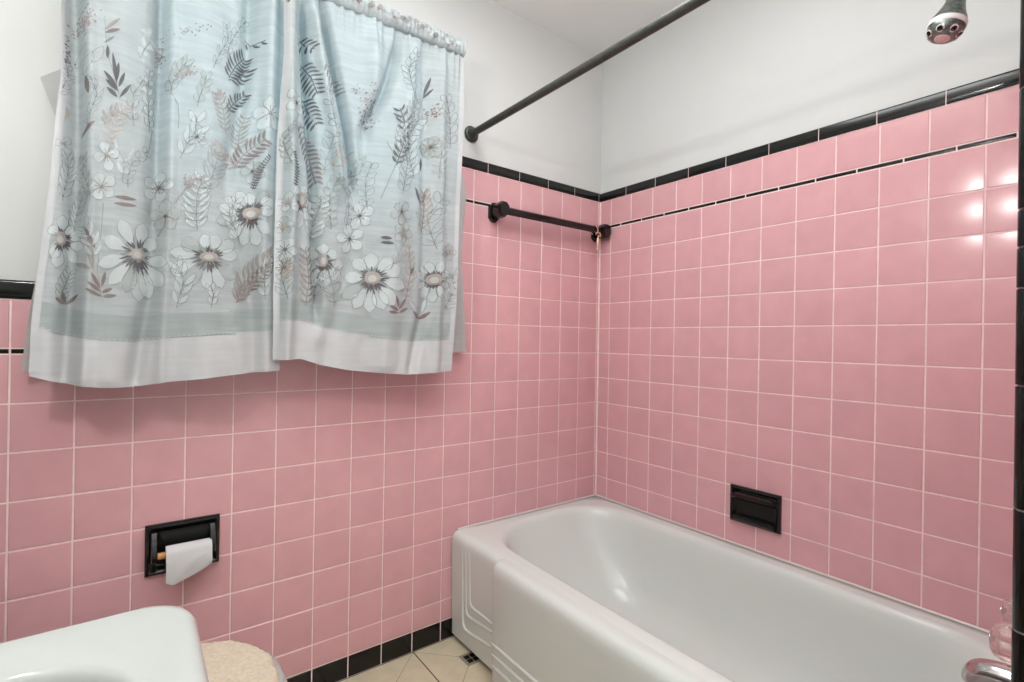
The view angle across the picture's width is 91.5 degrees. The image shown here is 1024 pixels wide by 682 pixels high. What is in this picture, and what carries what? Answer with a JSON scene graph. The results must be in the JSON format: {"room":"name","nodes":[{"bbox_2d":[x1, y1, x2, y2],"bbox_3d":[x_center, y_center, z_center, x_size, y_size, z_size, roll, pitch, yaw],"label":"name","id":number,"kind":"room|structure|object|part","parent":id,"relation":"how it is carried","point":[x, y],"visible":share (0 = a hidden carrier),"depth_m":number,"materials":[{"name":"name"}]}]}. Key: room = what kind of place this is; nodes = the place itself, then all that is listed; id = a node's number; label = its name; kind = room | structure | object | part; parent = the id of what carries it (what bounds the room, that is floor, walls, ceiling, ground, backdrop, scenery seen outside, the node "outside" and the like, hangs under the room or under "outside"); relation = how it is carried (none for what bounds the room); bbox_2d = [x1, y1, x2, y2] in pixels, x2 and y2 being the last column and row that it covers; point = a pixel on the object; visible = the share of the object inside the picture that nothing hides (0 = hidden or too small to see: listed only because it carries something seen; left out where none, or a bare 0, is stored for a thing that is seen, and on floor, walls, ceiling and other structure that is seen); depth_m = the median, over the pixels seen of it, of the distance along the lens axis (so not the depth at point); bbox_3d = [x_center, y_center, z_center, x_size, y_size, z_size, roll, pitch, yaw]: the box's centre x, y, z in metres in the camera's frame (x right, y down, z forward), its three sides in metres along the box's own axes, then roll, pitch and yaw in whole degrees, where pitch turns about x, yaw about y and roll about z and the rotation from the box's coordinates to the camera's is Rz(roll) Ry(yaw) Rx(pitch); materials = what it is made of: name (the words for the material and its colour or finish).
{"room":"bathroom","nodes":[
{"label":"bathroom","id":0,"kind":"room"},
{"bbox_2d":[0,0,602,681],"bbox_3d":[-0.499,-0.111,1.642,2.340,2.350,0.126,1,0,-37],"label":"wall","id":1,"kind":"structure","parent":0,"point":[341,497],"depth_m":1.54,"materials":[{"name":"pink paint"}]},
{"bbox_2d":[144,513,219,577],"bbox_3d":[-0.847,0.531,1.289,0.163,0.128,0.044,1,0,-37],"label":"toilet paper holder","id":2,"kind":"object","parent":1,"relation":"attached to","point":[159,536],"visible":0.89,"depth_m":1.29,"materials":[{"name":"black ceramic"}]},
{"bbox_2d":[158,538,211,584],"bbox_3d":[-0.839,0.565,1.280,0.116,0.092,0.048,1,0,-37],"label":"toilet roll","id":3,"kind":"object","parent":2,"relation":"on","point":[183,560],"visible":1,"depth_m":1.26,"materials":[{"name":"white paper"}]},
{"bbox_2d":[287,618,453,681],"bbox_3d":[-0.490,1.028,1.597,2.125,0.067,0.006,1,0,-37],"label":"baseboard","id":4,"kind":"structure","parent":1,"relation":"attached to","point":[335,671],"depth_m":1.63,"materials":[{"name":"black tile"}]},
{"bbox_2d":[488,201,610,241],"bbox_3d":[0.172,-0.480,2.023,0.597,0.074,0.078,1,0,-37],"label":"towel bar","id":5,"kind":"object","parent":1,"relation":"attached to","point":[501,209],"visible":0.94,"depth_m":1.95,"materials":[{"name":"black metal"}]},
{"bbox_3d":[-0.068,-0.484,1.883,0.046,0.074,0.013,1,0,-37],"label":"wall plate","id":6,"kind":"part","parent":5,"relation":"part of","materials":[{"name":"black metal"}]},
{"bbox_3d":[0.372,-0.477,2.215,0.046,0.074,0.013,1,0,-37],"label":"wall plate","id":7,"kind":"part","parent":5,"relation":"part of","materials":[{"name":"black metal"}]},
{"bbox_2d":[591,225,600,250],"bbox_3d":[0.357,-0.443,2.140,0.032,0.113,0.047,1,0,-37],"label":"clip","id":8,"kind":"object","parent":5,"relation":"hanging from","point":[597,232],"visible":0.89,"depth_m":2.12,"materials":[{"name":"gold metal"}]},
{"bbox_2d":[464,0,709,142],"bbox_3d":[0.285,-0.750,1.255,0.060,0.060,1.445,1,0,-37],"label":"shower rod","id":9,"kind":"object","parent":1,"relation":"attached to","point":[471,133],"visible":1,"depth_m":1.33,"materials":[{"name":"metal"}]},
{"bbox_3d":[-0.616,-0.975,1.394,1.056,0.011,0.132,1,0,-37],"label":"curtain rod","id":10,"kind":"object","parent":1,"relation":"attached to","visible":0},
{"bbox_2d":[22,69,60,370],"bbox_3d":[-0.987,-0.453,1.152,0.197,1.040,0.017,1,0,-37],"label":"curtain liner","id":11,"kind":"object","parent":10,"relation":"hanging from","point":[51,81],"visible":0.02,"depth_m":1.11,"materials":[{"name":"fabric"}]},
{"bbox_2d":[29,0,283,387],"bbox_3d":[-0.796,-0.448,1.198,0.514,1.110,0.085,1,0,-33],"label":"window curtain","id":12,"kind":"object","parent":10,"relation":"hanging from","point":[156,263],"visible":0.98,"depth_m":1.18,"materials":[{"name":"fabric"}]},
{"bbox_2d":[273,0,466,374],"bbox_3d":[-0.396,-0.447,1.485,0.572,1.099,0.100,1,0,-37],"label":"window curtain","id":13,"kind":"object","parent":10,"relation":"hanging from","point":[370,134],"visible":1,"depth_m":1.46,"materials":[{"name":"fabric"}]},
{"bbox_2d":[357,0,460,45],"bbox_3d":[-0.310,-0.970,1.515,0.360,0.038,0.001,1,0,-37],"label":"ruffle","id":14,"kind":"object","parent":13,"relation":"attached to","point":[371,4],"depth_m":1.51,"materials":[{"name":"white fabric"}]},
{"bbox_2d":[453,174,466,351],"bbox_3d":[-0.240,-0.462,1.716,0.215,1.000,0.017,1,0,-37],"label":"curtain liner","id":15,"kind":"object","parent":10,"relation":"hanging from","point":[459,332],"visible":0.1,"depth_m":1.76,"materials":[{"name":"fabric"}]},
{"bbox_2d":[338,635,491,681],"bbox_3d":[0.140,1.101,0.547,2.610,0.051,2.670,1,0,-37],"label":"floor","id":16,"kind":"structure","parent":0,"point":[449,659],"depth_m":1.63,"materials":[{"name":"tile"}]},
{"bbox_2d":[0,605,208,681],"bbox_3d":[-0.395,0.627,0.159,0.529,0.882,0.546,1,0,-37],"label":"sink","id":17,"kind":"object","parent":16,"relation":"on","point":[152,643],"visible":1,"depth_m":0.43,"materials":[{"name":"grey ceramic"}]},
{"bbox_2d":[259,648,286,681],"bbox_3d":[-0.759,0.694,0.806,0.731,0.735,0.496,1,0,-37],"label":"toilet","id":18,"kind":"object","parent":16,"relation":"on","point":[282,678],"visible":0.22,"depth_m":1.02,"materials":[{"name":"grey ceramic"}]},
{"bbox_2d":[201,640,278,681],"bbox_3d":[-0.645,0.663,0.893,0.426,0.038,0.380,1,0,-37],"label":"lid cover","id":19,"kind":"object","parent":18,"relation":"on","point":[229,660],"visible":0.56,"depth_m":1.01,"materials":[{"name":"beige fabric"}]},
{"bbox_3d":[0.099,1.077,0.409,2.378,0.001,2.378,1,0,-37],"label":"mosaic inset frame","id":20,"kind":"part","parent":16,"relation":"part of","materials":[{"name":"black tile"}]},
{"bbox_2d":[452,494,1010,681],"bbox_3d":[0.495,0.883,1.438,0.773,0.387,1.430,1,0,-37],"label":"bathtub","id":21,"kind":"object","parent":16,"relation":"on","point":[595,587],"visible":0.98,"depth_m":1.52,"materials":[{"name":"white ceramic"}]},
{"bbox_2d":[490,0,685,54],"bbox_3d":[0.287,-1.301,0.625,2.340,0.060,2.670,1,0,-37],"label":"ceiling","id":22,"kind":"structure","parent":0,"point":[594,26],"depth_m":1.95,"materials":[{"name":"paint"}]},
{"bbox_2d":[596,0,1019,630],"bbox_3d":[1.195,-0.082,1.256,0.101,2.350,2.556,1,0,-37],"label":"wall","id":23,"kind":"structure","parent":0,"point":[808,259],"depth_m":1.51,"materials":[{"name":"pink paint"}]},
{"bbox_2d":[730,483,781,533],"bbox_3d":[0.798,0.556,1.654,0.038,0.122,0.168,1,0,-37],"label":"soap dish","id":24,"kind":"object","parent":23,"relation":"attached to","point":[749,506],"visible":1,"depth_m":1.65,"materials":[{"name":"black ceramic"}]},
{"bbox_2d":[732,513,775,532],"bbox_3d":[0.803,0.603,1.659,0.021,0.022,0.141,1,0,-37],"label":"tray","id":25,"kind":"object","parent":24,"relation":"on","point":[757,520],"depth_m":1.65,"materials":[{"name":"black ceramic"}]},
{"bbox_2d":[1011,0,1023,681],"bbox_3d":[0.983,-0.085,0.808,0.792,2.350,0.137,1,0,-37],"label":"wall partition","id":26,"kind":"structure","parent":0,"point":[1017,634],"depth_m":0.62,"materials":[{"name":"black tile"}]},
{"bbox_2d":[926,0,967,43],"bbox_3d":[0.914,-0.720,0.950,0.066,0.238,0.195,1,0,-37],"label":"showerhead","id":27,"kind":"object","parent":26,"relation":"attached to","point":[950,22],"visible":1,"depth_m":0.98,"materials":[{"name":"silver metal"}]},
{"bbox_2d":[961,658,1010,681],"bbox_3d":[0.911,0.622,0.921,0.072,0.072,0.123,1,0,-37],"label":"spout","id":28,"kind":"object","parent":26,"relation":"attached to","point":[976,669],"visible":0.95,"depth_m":0.93,"materials":[{"name":"silver metal"}]},
{"bbox_2d":[988,623,1011,663],"bbox_3d":[0.850,0.514,0.839,0.064,0.064,0.070,1,0,-37],"label":"handle","id":29,"kind":"object","parent":26,"relation":"attached to","point":[999,637],"visible":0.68,"depth_m":0.84,"materials":[{"name":"clear plastic"}]},
{"bbox_2d":[1000,597,1011,625],"bbox_3d":[0.989,0.530,0.952,0.064,0.064,0.082,1,0,-37],"label":"handle","id":30,"kind":"object","parent":26,"relation":"attached to","point":[1006,608],"visible":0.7,"depth_m":0.96,"materials":[{"name":"clear plastic"}]}
]}

